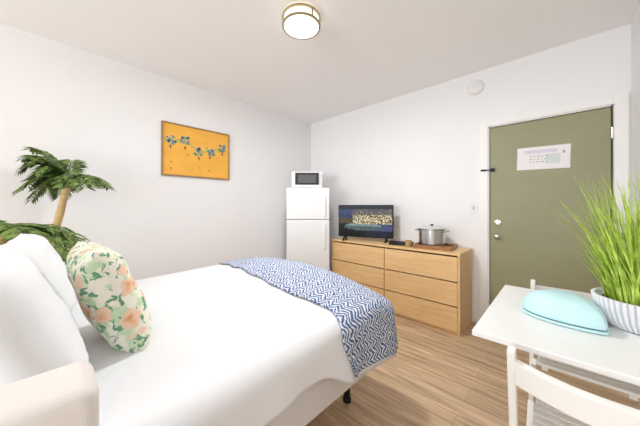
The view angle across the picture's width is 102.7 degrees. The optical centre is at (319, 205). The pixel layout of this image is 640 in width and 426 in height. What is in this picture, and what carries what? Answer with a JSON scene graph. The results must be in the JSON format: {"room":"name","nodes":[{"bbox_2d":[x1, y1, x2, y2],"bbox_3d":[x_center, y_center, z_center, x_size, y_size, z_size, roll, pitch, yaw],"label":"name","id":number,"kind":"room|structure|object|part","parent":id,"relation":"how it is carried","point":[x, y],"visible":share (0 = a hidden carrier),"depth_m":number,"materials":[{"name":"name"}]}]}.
{"room":"studio apartment","nodes":[
{"label":"studio apartment","id":0,"kind":"room"},
{"bbox_2d":[0,23,310,291],"bbox_3d":[-2.752,-0.095,1.792,0.120,2.650,7.650,0,0,43],"label":"wall","id":1,"kind":"structure","parent":0,"point":[64,101],"depth_m":2.62,"materials":[{"name":"paint"}]},
{"bbox_2d":[161,120,229,179],"bbox_3d":[-1.451,-0.632,3.056,0.028,0.590,0.775,0,0,43],"label":"framed picture","id":2,"kind":"object","parent":1,"relation":"attached to","point":[186,151],"visible":1,"depth_m":3.01,"materials":[{"name":"orange paper"}]},
{"bbox_2d":[0,0,639,123],"bbox_3d":[-1.327,-1.470,0.439,4.050,0.100,7.650,0,0,43],"label":"ceiling","id":3,"kind":"structure","parent":0,"point":[364,53],"depth_m":2.14,"materials":[{"name":"paint"}]},
{"bbox_2d":[282,3,319,39],"bbox_3d":[-0.138,-1.368,1.910,0.284,0.104,0.284,0,0,43],"label":"ceiling light","id":4,"kind":"object","parent":3,"relation":"attached to","point":[301,21],"visible":1,"depth_m":1.85,"materials":[{"name":"gold metal"}]},
{"bbox_2d":[311,24,630,314],"bbox_3d":[1.308,-0.095,3.129,3.930,2.650,0.120,0,0,43],"label":"wall","id":5,"kind":"structure","parent":0,"point":[417,152],"depth_m":2.94,"materials":[{"name":"paint"}]},
{"bbox_2d":[470,202,477,212],"bbox_3d":[1.635,0.020,2.726,0.072,0.116,0.014,0,0,43],"label":"light switch","id":6,"kind":"object","parent":5,"relation":"attached to","point":[473,205],"visible":1,"depth_m":2.72,"materials":[{"name":"white plastic"}]},
{"bbox_2d":[467,80,483,94],"bbox_3d":[1.640,-1.255,2.702,0.156,0.156,0.042,0,0,43],"label":"smoke detector","id":7,"kind":"object","parent":5,"relation":"attached to","point":[475,87],"visible":1,"depth_m":2.69,"materials":[{"name":"plastic"}]},
{"bbox_2d":[472,313,478,322],"bbox_3d":[0.763,1.188,3.555,2.528,0.085,0.012,0,0,43],"label":"baseboard","id":8,"kind":"structure","parent":5,"relation":"attached to","point":[475,317],"depth_m":2.71,"materials":[{"name":"paint"}]},
{"bbox_2d":[481,107,612,304],"bbox_3d":[2.021,0.211,2.366,0.914,2.022,0.108,0,0,43],"label":"door","id":9,"kind":"structure","parent":5,"relation":"in","point":[528,241],"depth_m":2.33,"materials":[{"name":"green paint"}]},
{"bbox_3d":[1.778,0.305,2.570,0.056,0.056,0.068,0,0,44],"label":"knob","id":10,"kind":"part","parent":9,"relation":"part of","materials":[{"name":"silver metal"}]},
{"bbox_2d":[517,143,570,169],"bbox_3d":[2.048,-0.445,2.357,0.375,0.220,0.003,0,0,43],"label":"paper","id":11,"kind":"object","parent":9,"relation":"attached to","point":[552,156],"visible":1,"depth_m":2.35,"materials":[{"name":"white paper"}]},
{"bbox_3d":[2.100,-0.431,2.307,0.097,0.088,0.001,0,0,44],"label":"printed panel","id":12,"kind":"part","parent":11,"relation":"part of","materials":[{"name":"paper"}]},
{"bbox_2d":[479,91,628,319],"bbox_3d":[2.080,0.170,2.382,1.008,2.120,0.140,0,0,43],"label":"trim","id":13,"kind":"structure","parent":5,"relation":"attached to","point":[620,109],"depth_m":2.36,"materials":[{"name":"paint"}]},
{"bbox_2d":[306,316,639,425],"bbox_3d":[-1.224,1.280,0.548,4.050,0.100,7.950,0,0,43],"label":"floor","id":14,"kind":"structure","parent":0,"point":[435,377],"depth_m":1.74,"materials":[{"name":"brown wood"}]},
{"bbox_2d":[0,361,98,425],"bbox_3d":[-0.418,0.755,0.104,0.550,0.950,0.535,0,0,43],"label":"upholstered chair","id":15,"kind":"object","parent":14,"relation":"on","point":[68,395],"visible":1,"depth_m":0.38,"materials":[{"name":"beige fabric"}]},
{"bbox_2d":[0,146,114,264],"bbox_3d":[-1.893,0.396,1.758,0.883,1.668,0.891,0,0,-13],"label":"potted palm","id":16,"kind":"object","parent":14,"relation":"on","point":[56,174],"visible":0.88,"depth_m":1.86,"materials":[{"name":"plant"}]},
{"bbox_2d":[287,188,328,269],"bbox_3d":[-0.166,0.492,3.653,0.566,1.475,0.628,0,0,-2],"label":"refrigerator","id":17,"kind":"object","parent":14,"relation":"on","point":[307,208],"visible":0.76,"depth_m":3.37,"materials":[{"name":"white metal"}]},
{"bbox_2d":[292,172,321,187],"bbox_3d":[-0.186,-0.363,3.730,0.430,0.235,0.334,0,0,-2],"label":"microwave","id":18,"kind":"object","parent":17,"relation":"on","point":[299,179],"visible":0.79,"depth_m":3.57,"materials":[{"name":"white metal"}]},
{"bbox_3d":[-0.181,-0.381,3.571,0.330,0.165,0.012,0,0,-2],"label":"door","id":19,"kind":"part","parent":18,"relation":"part of","materials":[{"name":"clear glass"}]},
{"bbox_3d":[0.009,-0.368,3.579,0.036,0.165,0.006,0,0,-2],"label":"control panel","id":20,"kind":"part","parent":18,"relation":"part of","materials":[{"name":"white plastic"}]},
{"bbox_3d":[-0.159,0.672,3.391,0.566,0.976,0.048,0,0,-2],"label":"door","id":21,"kind":"part","parent":17,"relation":"part of","materials":[{"name":"white metal"}]},
{"bbox_3d":[-0.159,-0.032,3.391,0.566,0.418,0.048,0,0,-2],"label":"door","id":22,"kind":"part","parent":17,"relation":"part of","materials":[{"name":"white metal"}]},
{"bbox_3d":[0.063,0.400,3.359,0.025,0.340,0.027,0,0,-2],"label":"handle","id":23,"kind":"part","parent":17,"relation":"part of","materials":[{"name":"white plastic"}]},
{"bbox_3d":[0.063,0.000,3.359,0.025,0.260,0.027,0,0,-2],"label":"handle","id":24,"kind":"part","parent":17,"relation":"part of","materials":[{"name":"white plastic"}]},
{"bbox_2d":[266,371,368,425],"bbox_3d":[-0.860,0.916,1.389,1.550,0.628,2.070,0,0,43],"label":"bed","id":25,"kind":"object","parent":14,"relation":"on","point":[318,397],"visible":0.12,"depth_m":1.14,"materials":[{"name":"white fabric"}]},
{"bbox_2d":[71,264,395,425],"bbox_3d":[-0.742,0.679,1.513,1.718,0.499,1.880,0,0,43],"label":"duvet","id":26,"kind":"object","parent":25,"relation":"on","point":[228,346],"visible":0.48,"depth_m":1.00,"materials":[{"name":"white fabric"}]},
{"bbox_2d":[0,234,75,311],"bbox_3d":[-1.384,0.343,1.250,0.274,0.384,0.681,0,0,-44],"label":"bed pillow","id":27,"kind":"object","parent":26,"relation":"on","point":[37,248],"visible":0.47,"depth_m":1.14,"materials":[{"name":"white fabric"}]},
{"bbox_2d":[0,248,88,386],"bbox_3d":[-0.915,0.340,0.771,0.684,0.389,0.266,0,0,38],"label":"bed pillow","id":28,"kind":"object","parent":26,"relation":"on","point":[39,333],"visible":0.81,"depth_m":0.61,"materials":[{"name":"white fabric"}]},
{"bbox_2d":[66,241,151,352],"bbox_3d":[-0.870,0.356,1.056,0.440,0.404,0.249,0,0,41],"label":"throw pillow","id":29,"kind":"object","parent":26,"relation":"on","point":[108,296],"visible":1,"depth_m":0.92,"materials":[{"name":"multicoloured fabric"}]},
{"bbox_2d":[219,257,397,376],"bbox_3d":[-0.297,0.645,1.972,1.733,0.462,0.617,0,0,43],"label":"throw blanket","id":30,"kind":"object","parent":26,"relation":"on","point":[366,318],"visible":0.95,"depth_m":1.47,"materials":[{"name":"blue fabric"}]},
{"bbox_3d":[0.170,1.095,1.617,0.052,0.270,0.052,0,0,44],"label":"leg","id":31,"kind":"part","parent":25,"relation":"part of","materials":[{"name":"black plastic"}]},
{"bbox_2d":[332,237,472,336],"bbox_3d":[0.892,0.840,3.108,1.589,0.780,0.454,0,0,43],"label":"dresser","id":32,"kind":"object","parent":14,"relation":"on","point":[432,288],"visible":0.8,"depth_m":2.72,"materials":[{"name":"brown wood"}]},
{"bbox_3d":[0.596,0.604,3.357,0.764,0.232,0.400,0,0,44],"label":"drawer","id":33,"kind":"part","parent":32,"relation":"part of","materials":[{"name":"brown wood"}]},
{"bbox_3d":[0.596,0.843,3.357,0.764,0.224,0.400,0,0,44],"label":"drawer","id":34,"kind":"part","parent":32,"relation":"part of","materials":[{"name":"brown wood"}]},
{"bbox_2d":[339,205,393,242],"bbox_3d":[0.579,0.218,3.297,0.712,0.462,0.180,0,0,23],"label":"television","id":35,"kind":"object","parent":32,"relation":"on","point":[368,221],"visible":1,"depth_m":3.27,"materials":[{"name":"black plastic"}]},
{"bbox_3d":[0.596,1.081,3.357,0.764,0.229,0.400,0,0,44],"label":"drawer","id":36,"kind":"part","parent":32,"relation":"part of","materials":[{"name":"brown wood"}]},
{"bbox_2d":[389,240,413,245],"bbox_3d":[0.941,0.432,2.967,0.260,0.034,0.141,0,0,26],"label":"box","id":37,"kind":"object","parent":32,"relation":"on","point":[391,242],"visible":0.78,"depth_m":2.93,"materials":[{"name":"black plastic"}]},
{"bbox_3d":[0.892,0.461,3.108,1.589,0.022,0.454,0,0,44],"label":"panel","id":38,"kind":"part","parent":32,"relation":"part of","materials":[{"name":"brown wood"}]},
{"bbox_2d":[405,240,411,246],"bbox_3d":[0.977,0.414,2.823,0.074,0.070,0.074,0,0,43],"label":"wooden cup","id":39,"kind":"object","parent":32,"relation":"on","point":[408,243],"visible":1,"depth_m":2.80,"materials":[{"name":"beige wood"}]},
{"bbox_3d":[1.156,0.604,2.825,0.764,0.232,0.400,0,0,44],"label":"drawer","id":40,"kind":"part","parent":32,"relation":"part of","materials":[{"name":"brown wood"}]},
{"bbox_3d":[1.156,0.843,2.825,0.764,0.224,0.400,0,0,44],"label":"drawer","id":41,"kind":"part","parent":32,"relation":"part of","materials":[{"name":"brown wood"}]},
{"bbox_3d":[1.156,1.081,2.825,0.764,0.229,0.400,0,0,44],"label":"drawer","id":42,"kind":"part","parent":32,"relation":"part of","materials":[{"name":"brown wood"}]},
{"bbox_2d":[413,242,457,250],"bbox_3d":[1.243,0.430,2.763,0.380,0.038,0.310,0,0,38],"label":"wooden tray","id":43,"kind":"object","parent":32,"relation":"on","point":[448,246],"visible":0.71,"depth_m":2.66,"materials":[{"name":"orange wood"}]},
{"bbox_2d":[415,224,449,246],"bbox_3d":[1.218,0.317,2.787,0.311,0.239,0.287,0,0,3],"label":"steel pot","id":44,"kind":"object","parent":43,"relation":"in","point":[431,235],"visible":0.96,"depth_m":2.68,"materials":[{"name":"silver metal"}]},
{"bbox_3d":[1.218,0.227,2.787,0.273,0.031,0.273,0,0,44],"label":"lid","id":45,"kind":"part","parent":44,"relation":"part of","materials":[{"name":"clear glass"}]},
{"bbox_2d":[472,285,639,385],"bbox_3d":[1.205,0.860,0.996,0.901,0.740,0.805,0,0,43],"label":"dining table","id":46,"kind":"object","parent":14,"relation":"on","point":[616,355],"visible":0.78,"depth_m":0.94,"materials":[{"name":"white paint"}]},
{"bbox_2d":[521,289,609,334],"bbox_3d":[1.069,0.434,1.137,0.276,0.109,0.273,0,0,43],"label":"dish","id":47,"kind":"object","parent":46,"relation":"on","point":[564,308],"visible":1,"depth_m":1.05,"materials":[{"name":"ceramic"}]},
{"bbox_2d":[531,169,639,334],"bbox_3d":[1.216,0.163,1.093,0.533,0.652,0.787,0,0,43],"label":"potted grass","id":48,"kind":"object","parent":46,"relation":"on","point":[618,298],"depth_m":1.01,"materials":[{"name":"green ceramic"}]},
{"bbox_2d":[591,287,639,334],"bbox_3d":[1.298,0.429,1.016,0.309,0.120,0.309,0,0,44],"label":"ribbed bowl","id":49,"kind":"object","parent":48,"relation":"attached to","point":[622,312],"depth_m":1.00,"materials":[{"name":"white ceramic"}]},
{"bbox_2d":[507,345,639,425],"bbox_3d":[0.881,0.848,0.797,0.442,0.784,0.441,0,0,43],"label":"folding chair","id":50,"kind":"object","parent":14,"relation":"on","point":[558,403],"visible":1,"depth_m":0.74,"materials":[{"name":"white paint"}]},
{"bbox_3d":[0.663,0.844,0.873,0.022,0.777,0.174,0,0,44],"label":"leg","id":51,"kind":"part","parent":50,"relation":"part of","materials":[{"name":"white paint"}]},
{"bbox_3d":[0.742,1.018,0.919,0.022,0.444,0.397,0,0,44],"label":"leg","id":52,"kind":"part","parent":50,"relation":"part of","materials":[{"name":"white paint"}]},
{"bbox_3d":[0.914,0.799,0.832,0.340,0.031,0.345,0,0,44],"label":"seat","id":53,"kind":"part","parent":50,"relation":"part of","materials":[{"name":"white paint"}]},
{"bbox_2d":[529,279,639,409],"bbox_3d":[1.366,0.848,1.331,0.442,0.784,0.441,0,0,43],"label":"folding chair","id":54,"kind":"object","parent":14,"relation":"on","point":[633,391],"visible":0.29,"depth_m":1.21,"materials":[{"name":"white paint"}]},
{"bbox_3d":[1.279,0.844,1.544,0.022,0.777,0.174,0,0,44],"label":"leg","id":55,"kind":"part","parent":54,"relation":"part of","materials":[{"name":"white paint"}]},
{"bbox_3d":[1.237,1.018,1.462,0.022,0.444,0.397,0,0,44],"label":"leg","id":56,"kind":"part","parent":54,"relation":"part of","materials":[{"name":"white paint"}]},
{"bbox_3d":[1.494,0.531,1.465,0.402,0.085,0.070,0,0,44],"label":"rail","id":57,"kind":"part","parent":54,"relation":"part of","materials":[{"name":"white paint"}]},
{"bbox_3d":[1.333,0.799,1.296,0.340,0.031,0.345,0,0,44],"label":"seat","id":58,"kind":"part","parent":54,"relation":"part of","materials":[{"name":"white paint"}]},
{"bbox_2d":[631,1,639,245],"bbox_3d":[2.298,-0.095,1.590,0.375,2.650,0.750,0,0,43],"label":"wall","id":59,"kind":"structure","parent":0,"point":[635,25],"depth_m":1.87,"materials":[{"name":"paint"}]}
]}

